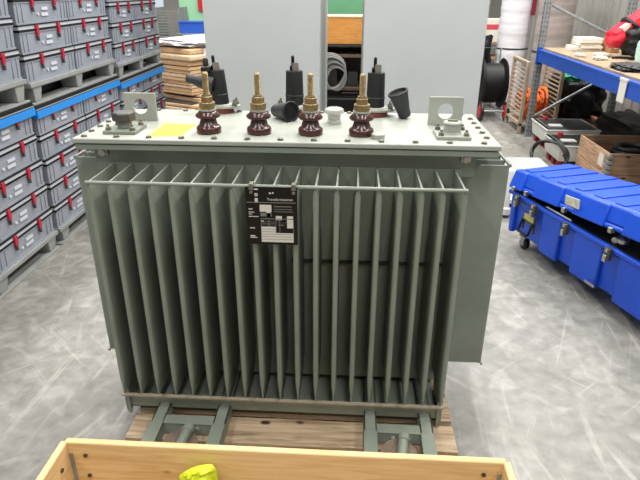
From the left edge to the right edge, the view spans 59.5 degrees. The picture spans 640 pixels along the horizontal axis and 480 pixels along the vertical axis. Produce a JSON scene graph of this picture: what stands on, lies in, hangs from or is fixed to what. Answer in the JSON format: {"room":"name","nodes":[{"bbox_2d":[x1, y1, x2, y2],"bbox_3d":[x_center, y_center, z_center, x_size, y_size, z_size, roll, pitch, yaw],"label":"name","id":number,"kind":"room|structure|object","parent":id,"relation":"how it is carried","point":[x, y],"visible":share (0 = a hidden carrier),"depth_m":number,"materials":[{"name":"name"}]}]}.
{"room":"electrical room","nodes":[
{"label":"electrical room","id":0,"kind":"room"},
{"bbox_2d":[0,61,639,479],"bbox_3d":[-1.450,-1.256,6.962,10.800,0.100,18.200,2,24,3],"label":"floor","id":1,"kind":"structure","parent":0,"point":[554,394],"depth_m":2.68,"materials":[{"name":"concrete"}]},
{"bbox_2d":[0,230,59,299],"bbox_3d":[-2.267,0.256,3.334,0.808,0.131,1.340,2,24,3],"label":"pallet","id":2,"kind":"object","parent":1,"relation":"on","point":[15,274],"visible":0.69,"depth_m":3.61,"materials":[{"name":"grey plastic"}]},
{"bbox_2d":[0,207,54,273],"bbox_3d":[-2.046,-0.013,3.567,0.413,0.170,0.667,2,24,3],"label":"case","id":3,"kind":"object","parent":2,"relation":"on","point":[25,239],"visible":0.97,"depth_m":3.54,"materials":[{"name":"grey plastic"}]},
{"bbox_2d":[0,184,48,242],"bbox_3d":[-2.047,-0.168,3.497,0.413,0.170,0.667,2,24,3],"label":"case","id":4,"kind":"object","parent":3,"relation":"on","point":[19,214],"visible":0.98,"depth_m":3.50,"materials":[{"name":"grey plastic"}]},
{"bbox_2d":[0,159,44,211],"bbox_3d":[-2.043,-0.323,3.426,0.413,0.170,0.667,2,24,3],"label":"case","id":5,"kind":"object","parent":4,"relation":"on","point":[23,182],"visible":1,"depth_m":3.46,"materials":[{"name":"grey plastic"}]},
{"bbox_2d":[0,134,38,180],"bbox_3d":[-2.046,-0.478,3.357,0.413,0.170,0.667,2,24,3],"label":"case","id":6,"kind":"object","parent":5,"relation":"on","point":[14,157],"visible":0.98,"depth_m":3.44,"materials":[{"name":"grey plastic"}]},
{"bbox_2d":[0,108,33,148],"bbox_3d":[-2.043,-0.632,3.286,0.413,0.170,0.667,2,24,3],"label":"case","id":7,"kind":"object","parent":6,"relation":"on","point":[11,134],"visible":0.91,"depth_m":3.40,"materials":[{"name":"grey plastic"}]},
{"bbox_3d":[-2.085,0.264,2.955,0.413,0.170,0.667,2,24,3],"label":"case","id":8,"kind":"object","parent":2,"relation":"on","visible":0},
{"bbox_3d":[-2.086,0.109,2.885,0.413,0.169,0.667,2,24,3],"label":"case","id":9,"kind":"object","parent":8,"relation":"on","visible":0},
{"bbox_3d":[-2.082,-0.046,2.814,0.413,0.170,0.667,2,24,3],"label":"case","id":10,"kind":"object","parent":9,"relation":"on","visible":0},
{"bbox_3d":[-2.086,-0.201,2.744,0.413,0.169,0.667,2,24,3],"label":"case","id":11,"kind":"object","parent":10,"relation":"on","visible":0},
{"bbox_3d":[-2.081,-0.356,2.674,0.413,0.169,0.667,2,24,3],"label":"case","id":12,"kind":"object","parent":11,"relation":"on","visible":0},
{"bbox_2d":[0,102,33,118],"bbox_3d":[-2.260,-0.591,2.950,0.814,0.030,1.354,2,24,3],"label":"tray","id":13,"kind":"object","parent":12,"relation":"on","point":[23,107],"visible":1,"depth_m":3.37,"materials":[{"name":"black plastic"}]},
{"bbox_2d":[0,79,29,112],"bbox_3d":[-2.263,-0.671,2.914,0.808,0.142,1.340,2,24,3],"label":"pallet","id":14,"kind":"object","parent":13,"relation":"on","point":[12,93],"visible":0.94,"depth_m":3.40,"materials":[{"name":"black"}]},
{"bbox_2d":[0,49,22,84],"bbox_3d":[-2.044,-0.948,3.143,0.413,0.177,0.667,2,24,3],"label":"case","id":15,"kind":"object","parent":14,"relation":"on","point":[9,59],"visible":1,"depth_m":3.33,"materials":[{"name":"grey plastic"}]},
{"bbox_2d":[0,17,15,51],"bbox_3d":[-2.042,-1.110,3.070,0.413,0.177,0.667,2,24,3],"label":"case","id":16,"kind":"object","parent":15,"relation":"on","point":[6,30],"visible":1,"depth_m":3.29,"materials":[{"name":"grey plastic"}]},
{"bbox_2d":[0,107,35,128],"bbox_3d":[-2.059,-0.546,2.957,0.418,0.048,1.358,2,24,3],"label":"band","id":17,"kind":"object","parent":12,"relation":"attached to","point":[8,121],"visible":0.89,"depth_m":3.38,"materials":[{"name":"blue plastic"}]},
{"bbox_2d":[53,208,86,244],"bbox_3d":[-2.186,-0.311,4.595,0.808,0.127,1.360,2,24,3],"label":"pallet","id":18,"kind":"object","parent":1,"relation":"on","point":[78,221],"visible":0.1,"depth_m":4.12,"materials":[{"name":"black plastic"}]},
{"bbox_2d":[49,187,83,227],"bbox_3d":[-2.003,-0.297,4.213,0.413,0.164,0.677,2,24,3],"label":"case","id":19,"kind":"object","parent":18,"relation":"on","point":[71,205],"visible":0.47,"depth_m":4.04,"materials":[{"name":"grey plastic"}]},
{"bbox_2d":[46,167,80,205],"bbox_3d":[-2.003,-0.448,4.145,0.413,0.164,0.677,2,24,3],"label":"case","id":20,"kind":"object","parent":19,"relation":"on","point":[61,188],"visible":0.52,"depth_m":3.98,"materials":[{"name":"grey plastic"}]},
{"bbox_2d":[42,143,89,183],"bbox_3d":[-1.998,-0.597,4.077,0.413,0.164,0.677,2,24,3],"label":"case","id":21,"kind":"object","parent":20,"relation":"on","point":[62,162],"visible":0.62,"depth_m":3.91,"materials":[{"name":"grey plastic"}]},
{"bbox_2d":[36,115,85,159],"bbox_3d":[-2.005,-0.747,4.009,0.413,0.164,0.677,2,24,3],"label":"case","id":22,"kind":"object","parent":21,"relation":"on","point":[52,142],"visible":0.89,"depth_m":3.92,"materials":[{"name":"grey plastic"}]},
{"bbox_2d":[32,93,83,135],"bbox_3d":[-1.998,-0.897,3.941,0.413,0.164,0.677,2,24,3],"label":"case","id":23,"kind":"object","parent":22,"relation":"on","point":[41,126],"visible":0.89,"depth_m":3.87,"materials":[{"name":"grey plastic"}]},
{"bbox_2d":[31,79,119,118],"bbox_3d":[-1.978,-1.088,4.230,0.418,0.048,1.378,2,24,3],"label":"band","id":24,"kind":"object","parent":23,"relation":"attached to","point":[52,109],"visible":0.71,"depth_m":4.06,"materials":[{"name":"blue plastic"}]},
{"bbox_2d":[34,75,118,110],"bbox_3d":[-2.179,-1.132,4.223,0.814,0.029,1.374,2,24,3],"label":"tray","id":25,"kind":"object","parent":23,"relation":"on","point":[85,89],"visible":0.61,"depth_m":4.09,"materials":[{"name":"black plastic"}]},
{"bbox_2d":[24,59,116,105],"bbox_3d":[-2.182,-1.209,4.188,0.808,0.137,1.360,2,24,3],"label":"pallet","id":26,"kind":"object","parent":25,"relation":"on","point":[71,81],"visible":0.45,"depth_m":4.11,"materials":[{"name":"grey plastic"}]},
{"bbox_2d":[19,45,75,83],"bbox_3d":[-2.002,-1.203,3.803,0.413,0.171,0.677,2,24,3],"label":"case","id":27,"kind":"object","parent":26,"relation":"on","point":[38,66],"visible":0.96,"depth_m":3.73,"materials":[{"name":"grey plastic"}]},
{"bbox_2d":[12,20,71,54],"bbox_3d":[-1.998,-1.359,3.732,0.413,0.171,0.677,2,24,3],"label":"case","id":28,"kind":"object","parent":27,"relation":"on","point":[37,37],"visible":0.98,"depth_m":3.65,"materials":[{"name":"grey plastic"}]},
{"bbox_2d":[7,0,67,24],"bbox_3d":[-1.997,-1.516,3.661,0.413,0.171,0.677,2,24,3],"label":"case","id":29,"kind":"object","parent":28,"relation":"on","point":[22,12],"visible":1,"depth_m":3.58,"materials":[{"name":"grey plastic"}]},
{"bbox_2d":[73,37,112,68],"bbox_3d":[-1.959,-1.484,4.424,0.413,0.171,0.677,2,24,3],"label":"case","id":30,"kind":"object","parent":26,"relation":"on","point":[89,53],"visible":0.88,"depth_m":4.37,"materials":[{"name":"grey plastic"}]},
{"bbox_2d":[68,15,108,44],"bbox_3d":[-1.962,-1.641,4.353,0.413,0.171,0.677,2,24,3],"label":"case","id":31,"kind":"object","parent":30,"relation":"on","point":[82,30],"visible":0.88,"depth_m":4.30,"materials":[{"name":"grey plastic"}]},
{"bbox_2d":[65,0,105,18],"bbox_3d":[-1.962,-1.797,4.282,0.413,0.171,0.677,2,24,3],"label":"case","id":32,"kind":"object","parent":31,"relation":"on","point":[75,9],"visible":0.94,"depth_m":4.23,"materials":[{"name":"grey plastic"}]},
{"bbox_3d":[-1.965,-0.579,4.834,0.413,0.164,0.677,2,24,3],"label":"case","id":33,"kind":"object","parent":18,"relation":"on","visible":0},
{"bbox_3d":[-1.965,-0.729,4.766,0.413,0.164,0.677,2,24,3],"label":"case","id":34,"kind":"object","parent":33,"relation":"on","visible":0},
{"bbox_3d":[-1.965,-0.878,4.698,0.413,0.164,0.677,2,24,3],"label":"case","id":35,"kind":"object","parent":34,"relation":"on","visible":0},
{"bbox_2d":[84,98,120,130],"bbox_3d":[-1.963,-1.028,4.630,0.413,0.164,0.677,2,24,3],"label":"case","id":36,"kind":"object","parent":35,"relation":"on","point":[93,118],"visible":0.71,"depth_m":4.55,"materials":[{"name":"grey plastic"}]},
{"bbox_2d":[82,80,118,113],"bbox_3d":[-1.958,-1.178,4.562,0.413,0.164,0.677,2,24,3],"label":"case","id":37,"kind":"object","parent":36,"relation":"on","point":[95,102],"visible":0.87,"depth_m":4.52,"materials":[{"name":"grey plastic"}]},
{"bbox_2d":[144,33,204,62],"bbox_3d":[-2.546,-3.168,9.906,1.400,0.950,0.700,2,24,3],"label":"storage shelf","id":38,"kind":"object","parent":1,"relation":"on","point":[177,34],"visible":0.07,"depth_m":9.47,"materials":[{"name":"metal"}]},
{"bbox_2d":[155,6,187,37],"bbox_3d":[-2.725,-3.758,9.811,0.720,0.600,0.508,2,24,3],"label":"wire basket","id":39,"kind":"object","parent":38,"relation":"on","point":[161,14],"visible":0.35,"depth_m":9.62,"materials":[{"name":"grey metal"}]},
{"bbox_2d":[178,21,203,32],"bbox_3d":[-2.168,-3.654,9.606,0.440,0.185,0.340,2,24,3],"label":"crate","id":40,"kind":"object","parent":38,"relation":"on","point":[184,26],"visible":0.76,"depth_m":9.47,"materials":[{"name":"blue plastic"}]},
{"bbox_2d":[179,0,203,20],"bbox_3d":[-1.915,-3.680,10.205,1.200,1.640,0.060,2,24,3],"label":"wall","id":41,"kind":"structure","parent":1,"relation":"on","point":[194,14],"depth_m":10.01,"materials":[{"name":"green paint"}]},
{"bbox_2d":[202,0,327,110],"bbox_3d":[-0.478,-1.906,5.739,1.041,2.100,1.475,2,24,3],"label":"tall cabinet","id":42,"kind":"object","parent":1,"relation":"on","point":[245,37],"visible":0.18,"depth_m":5.03,"materials":[{"name":"metal"}]},
{"bbox_2d":[125,379,457,455],"bbox_3d":[-0.092,0.655,2.456,1.235,0.144,0.800,2,24,3],"label":"wooden pallet","id":43,"kind":"object","parent":1,"relation":"on","point":[288,430],"visible":0.15,"depth_m":2.13,"materials":[{"name":"brown wood"}]},
{"bbox_2d":[72,55,511,454],"bbox_3d":[-0.120,0.037,2.087,1.588,1.286,1.000,2,24,3],"label":"transformer","id":44,"kind":"object","parent":43,"relation":"on","point":[332,260],"visible":1,"depth_m":2.01,"materials":[{"name":"grey paint"}]},
{"bbox_2d":[248,189,293,242],"bbox_3d":[-0.157,-0.076,1.785,0.142,0.182,0.001,2,24,3],"label":"label","id":45,"kind":"object","parent":44,"relation":"attached to","point":[270,211],"depth_m":1.78,"materials":[{"name":"black metal"}]},
{"bbox_2d":[247,202,295,241],"bbox_3d":[-0.154,-0.056,1.794,0.156,0.139,0.001,2,24,3],"label":"print","id":46,"kind":"object","parent":44,"relation":"attached to","point":[266,221],"depth_m":1.79,"materials":[{"name":"grey"}]},
{"bbox_2d":[271,101,298,121],"bbox_3d":[-0.144,-0.508,2.187,0.082,0.082,0.112,-20,31,-37],"label":"rubber boot","id":47,"kind":"object","parent":44,"relation":"on","point":[288,111],"visible":0.98,"depth_m":2.16,"materials":[{"name":"black rubber"}]},
{"bbox_2d":[388,87,410,118],"bbox_3d":[0.312,-0.534,2.195,0.095,0.121,0.082,2,24,3],"label":"rubber boot","id":48,"kind":"object","parent":44,"relation":"on","point":[399,98],"visible":1,"depth_m":2.18,"materials":[{"name":"black rubber"}]},
{"bbox_2d":[327,92,357,111],"bbox_3d":[0.391,-1.742,7.421,0.600,0.421,0.250,2,24,3],"label":"toolbox","id":49,"kind":"object","parent":1,"relation":"on","point":[347,103],"visible":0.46,"depth_m":7.29,"materials":[{"name":"black plastic"}]},
{"bbox_2d":[327,44,361,95],"bbox_3d":[0.381,-2.212,7.753,1.060,1.005,0.660,2,24,3],"label":"shelving","id":50,"kind":"object","parent":1,"relation":"on","point":[350,53],"visible":0.07,"depth_m":7.88,"materials":[{"name":"metal"}]},
{"bbox_2d":[327,52,346,90],"bbox_3d":[0.144,-2.190,7.297,0.420,0.483,0.060,2,24,3],"label":"cable coil","id":51,"kind":"object","parent":50,"relation":"hanging from","point":[338,61],"visible":0.63,"depth_m":7.26,"materials":[{"name":"grey plastic"}]},
{"bbox_2d":[327,14,362,43],"bbox_3d":[0.349,-2.796,7.414,0.860,0.335,0.520,2,24,3],"label":"box","id":52,"kind":"object","parent":50,"relation":"on","point":[342,28],"visible":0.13,"depth_m":7.19,"materials":[{"name":"orange wood"}]},
{"bbox_2d":[328,0,362,13],"bbox_3d":[0.479,-3.016,8.444,1.440,1.900,0.630,2,24,3],"label":"wall","id":53,"kind":"structure","parent":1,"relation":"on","point":[334,6],"depth_m":8.00,"materials":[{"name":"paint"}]},
{"bbox_2d":[361,0,489,117],"bbox_3d":[0.951,-1.815,5.551,1.068,2.100,1.225,2,24,3],"label":"tall cabinet","id":54,"kind":"object","parent":1,"relation":"on","point":[428,48],"visible":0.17,"depth_m":4.96,"materials":[{"name":"metal"}]},
{"bbox_2d":[490,42,496,58],"bbox_3d":[2.765,-3.112,9.974,1.000,0.830,0.500,2,24,3],"label":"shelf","id":55,"kind":"object","parent":1,"relation":"on","point":[491,55],"visible":0.02,"depth_m":9.67,"materials":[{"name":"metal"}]},
{"bbox_2d":[486,18,499,41],"bbox_3d":[2.814,-3.632,9.678,0.900,0.360,0.403,2,24,3],"label":"carton","id":56,"kind":"object","parent":55,"relation":"on","point":[492,23],"visible":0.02,"depth_m":9.48,"materials":[{"name":"cardboard"}]},
{"bbox_2d":[477,47,511,120],"bbox_3d":[2.424,-2.183,7.827,0.446,0.905,0.850,2,24,3],"label":"drum","id":57,"kind":"object","parent":1,"relation":"on","point":[494,82],"visible":0.88,"depth_m":7.67,"materials":[{"name":"black plastic"}]},
{"bbox_2d":[489,0,536,108],"bbox_3d":[2.841,-2.977,8.238,0.460,2.015,0.460,2,24,3],"label":"roll","id":58,"kind":"object","parent":1,"relation":"on","point":[514,29],"visible":0.61,"depth_m":8.06,"materials":[{"name":"white plastic"}]},
{"bbox_2d":[500,157,547,214],"bbox_3d":[1.742,-0.542,4.807,0.565,0.400,0.954,2,24,3],"label":"stool","id":59,"kind":"object","parent":1,"relation":"on","point":[517,163],"visible":0.36,"depth_m":4.92,"materials":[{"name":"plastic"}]},
{"bbox_2d":[504,56,564,133],"bbox_3d":[2.736,-1.868,7.177,0.460,0.870,0.685,2,24,3],"label":"slatted stillage","id":60,"kind":"object","parent":1,"relation":"on","point":[517,118],"visible":0.61,"depth_m":7.06,"materials":[{"name":"beige wood"}]},
{"bbox_2d":[515,86,548,118],"bbox_3d":[2.729,-1.773,7.217,0.320,0.399,0.555,2,24,3],"label":"cable","id":61,"kind":"object","parent":60,"relation":"on","point":[539,103],"visible":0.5,"depth_m":7.08,"materials":[{"name":"orange plastic"}]},
{"bbox_2d":[530,139,569,164],"bbox_3d":[2.214,-0.776,5.426,0.367,0.316,0.421,2,24,3],"label":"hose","id":62,"kind":"object","parent":1,"relation":"on","point":[566,155],"visible":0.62,"depth_m":5.46,"materials":[{"name":"rubber"}]},
{"bbox_2d":[527,0,577,106],"bbox_3d":[3.223,-2.772,7.789,0.497,2.015,0.497,2,24,3],"label":"roll","id":63,"kind":"object","parent":1,"relation":"on","point":[560,27],"visible":0.41,"depth_m":7.55,"materials":[{"name":"white plastic"}]},
{"bbox_2d":[544,132,580,164],"bbox_3d":[2.675,-0.940,5.822,0.562,0.296,0.502,2,24,3],"label":"equipment box","id":64,"kind":"object","parent":1,"relation":"on","point":[570,141],"visible":0.47,"depth_m":5.72,"materials":[{"name":"grey metal"}]},
{"bbox_2d":[531,116,601,148],"bbox_3d":[2.823,-1.244,6.494,0.592,0.296,0.612,2,24,3],"label":"equipment box","id":65,"kind":"object","parent":1,"relation":"on","point":[545,125],"visible":0.62,"depth_m":6.37,"materials":[{"name":"grey metal"}]},
{"bbox_2d":[541,110,597,127],"bbox_3d":[3.354,-1.587,7.470,0.680,0.120,1.040,2,24,3],"label":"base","id":66,"kind":"object","parent":1,"relation":"on","point":[592,120],"visible":0.07,"depth_m":7.34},
{"bbox_2d":[547,73,606,118],"bbox_3d":[3.317,-1.881,7.304,0.603,0.552,1.006,2,24,3],"label":"tarpaulin","id":67,"kind":"object","parent":66,"relation":"on","point":[587,103],"visible":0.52,"depth_m":6.96,"materials":[{"name":"black plastic"}]},
{"bbox_2d":[508,164,639,320],"bbox_3d":[1.735,-0.008,3.288,0.549,0.679,1.578,-6,25,-14],"label":"chest","id":68,"kind":"object","parent":1,"relation":"on","point":[600,207],"visible":1,"depth_m":3.29,"materials":[{"name":"blue plastic"}]},
{"bbox_2d":[521,0,639,136],"bbox_3d":[2.951,-1.694,4.864,1.060,2.460,3.580,2,24,3],"label":"rack","id":69,"kind":"object","parent":1,"relation":"on","point":[599,73],"visible":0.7,"depth_m":5.93,"materials":[{"name":"metal"}]},
{"bbox_2d":[571,36,603,50],"bbox_3d":[2.952,-2.169,6.187,0.261,0.133,0.287,1,24,2],"label":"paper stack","id":70,"kind":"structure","parent":69,"relation":"on","point":[583,38],"depth_m":6.08,"materials":[{"name":"paper"}]},
{"bbox_2d":[543,47,639,81],"bbox_3d":[2.940,-1.517,4.945,0.920,0.028,3.340,2,24,3],"label":"shelf","id":71,"kind":"object","parent":69,"relation":"attached to","point":[604,65],"depth_m":5.35,"materials":[{"name":"blue metal"}]},
{"bbox_2d":[610,61,639,71],"bbox_3d":[2.625,-1.457,4.712,0.284,0.053,0.402,2,24,3],"label":"plastic sleeve","id":72,"kind":"object","parent":69,"relation":"on","point":[623,66],"visible":1,"depth_m":4.66,"materials":[{"name":"black plastic"}]},
{"bbox_2d":[620,26,639,56],"bbox_3d":[3.193,-1.912,5.405,0.553,0.314,0.380,2,24,3],"label":"black holdall","id":73,"kind":"object","parent":69,"relation":"on","point":[629,46],"visible":0.73,"depth_m":5.33,"materials":[{"name":"black fabric"}]},
{"bbox_2d":[605,9,639,47],"bbox_3d":[3.123,-2.135,5.456,0.585,0.509,0.353,2,24,3],"label":"bag","id":74,"kind":"object","parent":73,"relation":"on","point":[614,38],"visible":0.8,"depth_m":5.43,"materials":[{"name":"fabric"}]},
{"bbox_2d":[595,109,639,135],"bbox_3d":[3.447,-1.149,6.153,0.536,0.408,1.347,2,24,3],"label":"cover","id":75,"kind":"object","parent":1,"relation":"on","point":[627,122],"visible":0.56,"depth_m":6.18,"materials":[{"name":"black plastic"}]},
{"bbox_3d":[3.030,-0.613,5.216,0.900,0.196,0.600,2,24,3],"label":"cabinet filler","id":76,"kind":"object","parent":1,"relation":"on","visible":0},
{"bbox_2d":[575,154,639,185],"bbox_3d":[3.030,-0.609,5.218,1.040,0.188,0.700,2,24,3],"label":"pallet collar","id":77,"kind":"object","parent":76,"relation":"on","point":[580,161],"visible":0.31,"depth_m":5.01,"materials":[{"name":"wood"}]},
{"bbox_2d":[577,135,639,175],"bbox_3d":[3.030,-0.783,5.139,1.040,0.188,0.700,2,24,3],"label":"crate","id":78,"kind":"object","parent":77,"relation":"on","point":[589,148],"visible":0.87,"depth_m":5.12,"materials":[{"name":"wood"}]},
{"bbox_2d":[609,142,639,153],"bbox_3d":[2.873,-0.797,5.187,0.388,0.159,0.384,2,24,3],"label":"roll","id":79,"kind":"object","parent":76,"relation":"on","point":[621,147],"visible":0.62,"depth_m":5.17,"materials":[{"name":"rubber"}]},
{"bbox_3d":[-2.109,-0.848,5.787,0.808,0.121,1.180,2,24,3],"label":"pallet","id":80,"kind":"object","parent":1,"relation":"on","visible":0},
{"bbox_3d":[-1.922,-0.846,5.449,0.413,0.157,0.587,2,24,3],"label":"case","id":81,"kind":"object","parent":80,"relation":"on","visible":0},
{"bbox_3d":[-1.924,-0.990,5.384,0.413,0.157,0.587,2,24,3],"label":"case","id":82,"kind":"object","parent":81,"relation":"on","visible":0},
{"bbox_3d":[-1.924,-1.133,5.319,0.413,0.157,0.587,2,24,3],"label":"case","id":83,"kind":"object","parent":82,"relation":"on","visible":0},
{"bbox_2d":[120,90,145,109],"bbox_3d":[-1.921,-1.276,5.254,0.413,0.157,0.587,2,24,3],"label":"case","id":84,"kind":"object","parent":83,"relation":"on","point":[138,103],"visible":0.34,"depth_m":5.33,"materials":[{"name":"grey plastic"}]},
{"bbox_2d":[118,75,143,100],"bbox_3d":[-1.922,-1.420,5.189,0.413,0.157,0.587,2,24,3],"label":"case","id":85,"kind":"object","parent":84,"relation":"on","point":[138,87],"visible":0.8,"depth_m":5.18,"materials":[{"name":"grey plastic"}]},
{"bbox_2d":[117,66,164,89],"bbox_3d":[-1.902,-1.588,5.439,0.418,0.048,1.198,2,24,3],"label":"band","id":86,"kind":"object","parent":85,"relation":"attached to","point":[157,71],"visible":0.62,"depth_m":5.31,"materials":[{"name":"blue plastic"}]},
{"bbox_2d":[120,63,163,82],"bbox_3d":[-2.103,-1.632,5.432,0.814,0.028,1.194,2,24,3],"label":"tray","id":87,"kind":"object","parent":85,"relation":"on","point":[161,64],"visible":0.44,"depth_m":5.34,"materials":[{"name":"black plastic"}]},
{"bbox_2d":[95,50,161,79],"bbox_3d":[-2.106,-1.705,5.399,0.808,0.131,1.180,2,24,3],"label":"pallet","id":88,"kind":"object","parent":87,"relation":"on","point":[135,65],"visible":0.29,"depth_m":5.35,"materials":[{"name":"black"}]},
{"bbox_2d":[111,38,139,63],"bbox_3d":[-1.920,-1.712,5.057,0.413,0.164,0.587,2,24,3],"label":"case","id":89,"kind":"object","parent":88,"relation":"on","point":[124,51],"visible":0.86,"depth_m":5.00,"materials":[{"name":"grey plastic"}]},
{"bbox_2d":[108,20,137,43],"bbox_3d":[-1.917,-1.861,4.989,0.413,0.164,0.587,2,24,3],"label":"case","id":90,"kind":"object","parent":89,"relation":"on","point":[123,31],"visible":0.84,"depth_m":4.92,"materials":[{"name":"grey plastic"}]},
{"bbox_2d":[105,0,134,22],"bbox_3d":[-1.917,-2.011,4.922,0.413,0.164,0.587,2,24,3],"label":"case","id":91,"kind":"object","parent":90,"relation":"on","point":[117,11],"visible":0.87,"depth_m":4.85,"materials":[{"name":"grey plastic"}]},
{"bbox_2d":[139,34,159,55],"bbox_3d":[-1.882,-1.956,5.596,0.413,0.164,0.587,2,24,3],"label":"case","id":92,"kind":"object","parent":88,"relation":"on","point":[149,44],"visible":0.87,"depth_m":5.55,"materials":[{"name":"grey plastic"}]},
{"bbox_2d":[135,17,157,37],"bbox_3d":[-1.888,-2.105,5.529,0.413,0.164,0.587,2,24,3],"label":"case","id":93,"kind":"object","parent":92,"relation":"on","point":[145,26],"visible":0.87,"depth_m":5.50,"materials":[{"name":"grey plastic"}]},
{"bbox_2d":[134,0,155,18],"bbox_3d":[-1.885,-2.255,5.461,0.413,0.164,0.587,2,24,3],"label":"case","id":94,"kind":"object","parent":93,"relation":"on","point":[142,9],"visible":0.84,"depth_m":5.42,"materials":[{"name":"grey plastic"}]},
{"bbox_3d":[-1.775,-2.078,8.515,1.100,0.115,1.300,16,29,32],"label":"timber skid","id":95,"kind":"object","parent":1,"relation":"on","visible":0},
{"bbox_2d":[166,105,197,109],"bbox_3d":[-1.771,-2.019,8.174,0.850,0.056,1.150,14,28,28],"label":"board panel","id":96,"kind":"object","parent":95,"relation":"on","point":[168,107],"visible":0.14,"depth_m":7.67,"materials":[{"name":"wood"}]},
{"bbox_2d":[166,97,198,108],"bbox_3d":[-1.743,-2.081,8.192,0.850,0.036,1.150,13,27,26],"label":"board panel","id":97,"kind":"object","parent":96,"relation":"on","point":[169,101],"visible":0.21,"depth_m":7.76,"materials":[{"name":"brown wood"}]},
{"bbox_2d":[164,92,200,101],"bbox_3d":[-1.637,-2.214,8.376,0.850,0.052,1.150,18,30,33],"label":"board panel","id":98,"kind":"object","parent":97,"relation":"on","point":[171,95],"visible":0.18,"depth_m":7.94,"materials":[{"name":"brown wood"}]},
{"bbox_2d":[164,91,202,97],"bbox_3d":[-1.650,-2.286,8.426,0.850,0.034,1.150,16,29,31],"label":"board panel","id":99,"kind":"object","parent":98,"relation":"on","point":[196,95],"visible":0.07,"depth_m":7.89,"materials":[{"name":"wood"}]},
{"bbox_2d":[164,89,202,94],"bbox_3d":[-1.769,-2.301,8.376,0.770,0.028,1.150,16,29,31],"label":"board panel","id":100,"kind":"object","parent":99,"relation":"on","point":[165,90],"visible":0.21,"depth_m":7.88,"materials":[{"name":"brown wood"}]},
{"bbox_2d":[164,85,202,92],"bbox_3d":[-1.751,-2.346,8.369,0.770,0.056,1.150,16,29,31],"label":"board panel","id":101,"kind":"object","parent":100,"relation":"on","point":[189,90],"visible":0.21,"depth_m":7.85,"materials":[{"name":"brown wood"}]},
{"bbox_2d":[164,82,197,88],"bbox_3d":[-1.767,-2.385,8.337,0.770,0.036,1.150,16,29,30],"label":"board panel","id":102,"kind":"object","parent":101,"relation":"on","point":[165,83],"visible":0.21,"depth_m":7.83,"materials":[{"name":"wood"}]},
{"bbox_2d":[162,78,192,85],"bbox_3d":[-1.752,-2.433,8.329,0.770,0.054,1.150,17,29,32],"label":"board panel","id":103,"kind":"object","parent":102,"relation":"on","point":[163,79],"visible":0.11,"depth_m":7.85,"materials":[{"name":"brown wood"}]},
{"bbox_2d":[162,75,184,80],"bbox_3d":[-1.772,-2.470,8.289,0.770,0.042,1.150,16,29,31],"label":"board panel","id":104,"kind":"object","parent":103,"relation":"on","point":[163,76],"visible":0.07,"depth_m":7.83,"materials":[{"name":"brown wood"}]},
{"bbox_2d":[162,71,201,77],"bbox_3d":[-1.753,-2.511,8.269,0.770,0.046,1.150,16,29,31],"label":"board panel","id":105,"kind":"object","parent":104,"relation":"on","point":[163,72],"visible":0.07,"depth_m":7.80,"materials":[{"name":"wood"}]},
{"bbox_2d":[165,68,201,74],"bbox_3d":[-1.750,-2.567,8.269,0.770,0.052,1.150,16,29,31],"label":"board panel","id":106,"kind":"object","parent":105,"relation":"on","point":[166,69],"visible":0.18,"depth_m":7.75,"materials":[{"name":"brown wood"}]},
{"bbox_2d":[163,64,202,70],"bbox_3d":[-1.753,-2.604,8.227,0.770,0.046,1.150,17,29,32],"label":"board panel","id":107,"kind":"object","parent":106,"relation":"on","point":[165,65],"visible":0.21,"depth_m":7.71,"materials":[{"name":"brown wood"}]},
{"bbox_2d":[160,58,202,66],"bbox_3d":[-1.781,-2.657,8.192,0.810,0.074,1.100,16,29,32],"label":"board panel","id":108,"kind":"object","parent":107,"relation":"on","point":[164,61],"visible":0.26,"depth_m":7.69,"materials":[{"name":"brown wood"}]},
{"bbox_2d":[160,52,205,61],"bbox_3d":[-1.758,-2.704,8.112,0.810,0.074,1.100,16,29,32],"label":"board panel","id":109,"kind":"object","parent":108,"relation":"on","point":[172,56],"visible":0.26,"depth_m":7.63,"materials":[{"name":"beige wood"}]},
{"bbox_2d":[159,46,205,54],"bbox_3d":[-1.753,-2.797,8.134,0.810,0.074,1.100,16,29,32],"label":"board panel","id":110,"kind":"object","parent":109,"relation":"on","point":[166,49],"visible":0.27,"depth_m":7.66,"materials":[{"name":"brown wood"}]},
{"bbox_2d":[159,34,205,47],"bbox_3d":[-1.770,-2.864,8.049,0.948,0.115,1.156,16,29,32],"label":"plastic film","id":111,"kind":"object","parent":110,"relation":"on","point":[196,40],"visible":0.52,"depth_m":7.66,"materials":[{"name":"white plastic"}]},
{"bbox_3d":[-0.132,1.161,1.339,1.200,0.144,0.800,2,24,3],"label":"wooden pallet","id":112,"kind":"object","parent":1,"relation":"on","visible":0},
{"bbox_2d":[179,464,217,479],"bbox_3d":[-0.336,0.773,1.564,0.108,0.372,0.066,2,24,3],"label":"sling","id":113,"kind":"object","parent":112,"relation":"on","point":[207,471],"visible":1,"depth_m":1.49,"materials":[{"name":"yellow fabric"}]},
{"bbox_3d":[-0.130,1.001,1.278,1.200,0.193,0.820,2,24,3],"label":"pallet collar","id":114,"kind":"object","parent":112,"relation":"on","visible":0},
{"bbox_2d":[36,438,515,479],"bbox_3d":[-0.130,0.823,1.197,1.228,0.193,0.820,2,24,3],"label":"crate","id":115,"kind":"object","parent":114,"relation":"on","point":[73,458],"visible":1,"depth_m":1.53,"materials":[{"name":"brown wood"}]},
{"bbox_2d":[163,0,491,35],"bbox_3d":[-0.912,-7.845,13.814,10.800,6.260,0.150,2,24,3],"label":"wall","id":116,"kind":"structure","parent":0,"point":[171,5],"depth_m":14.74,"materials":[{"name":"white paint"}]},
{"bbox_2d":[490,0,639,113],"bbox_3d":[4.033,-4.993,7.557,0.120,6.260,13.000,2,24,3],"label":"wall","id":117,"kind":"structure","parent":0,"point":[605,14],"depth_m":8.03,"materials":[{"name":"white paint"}]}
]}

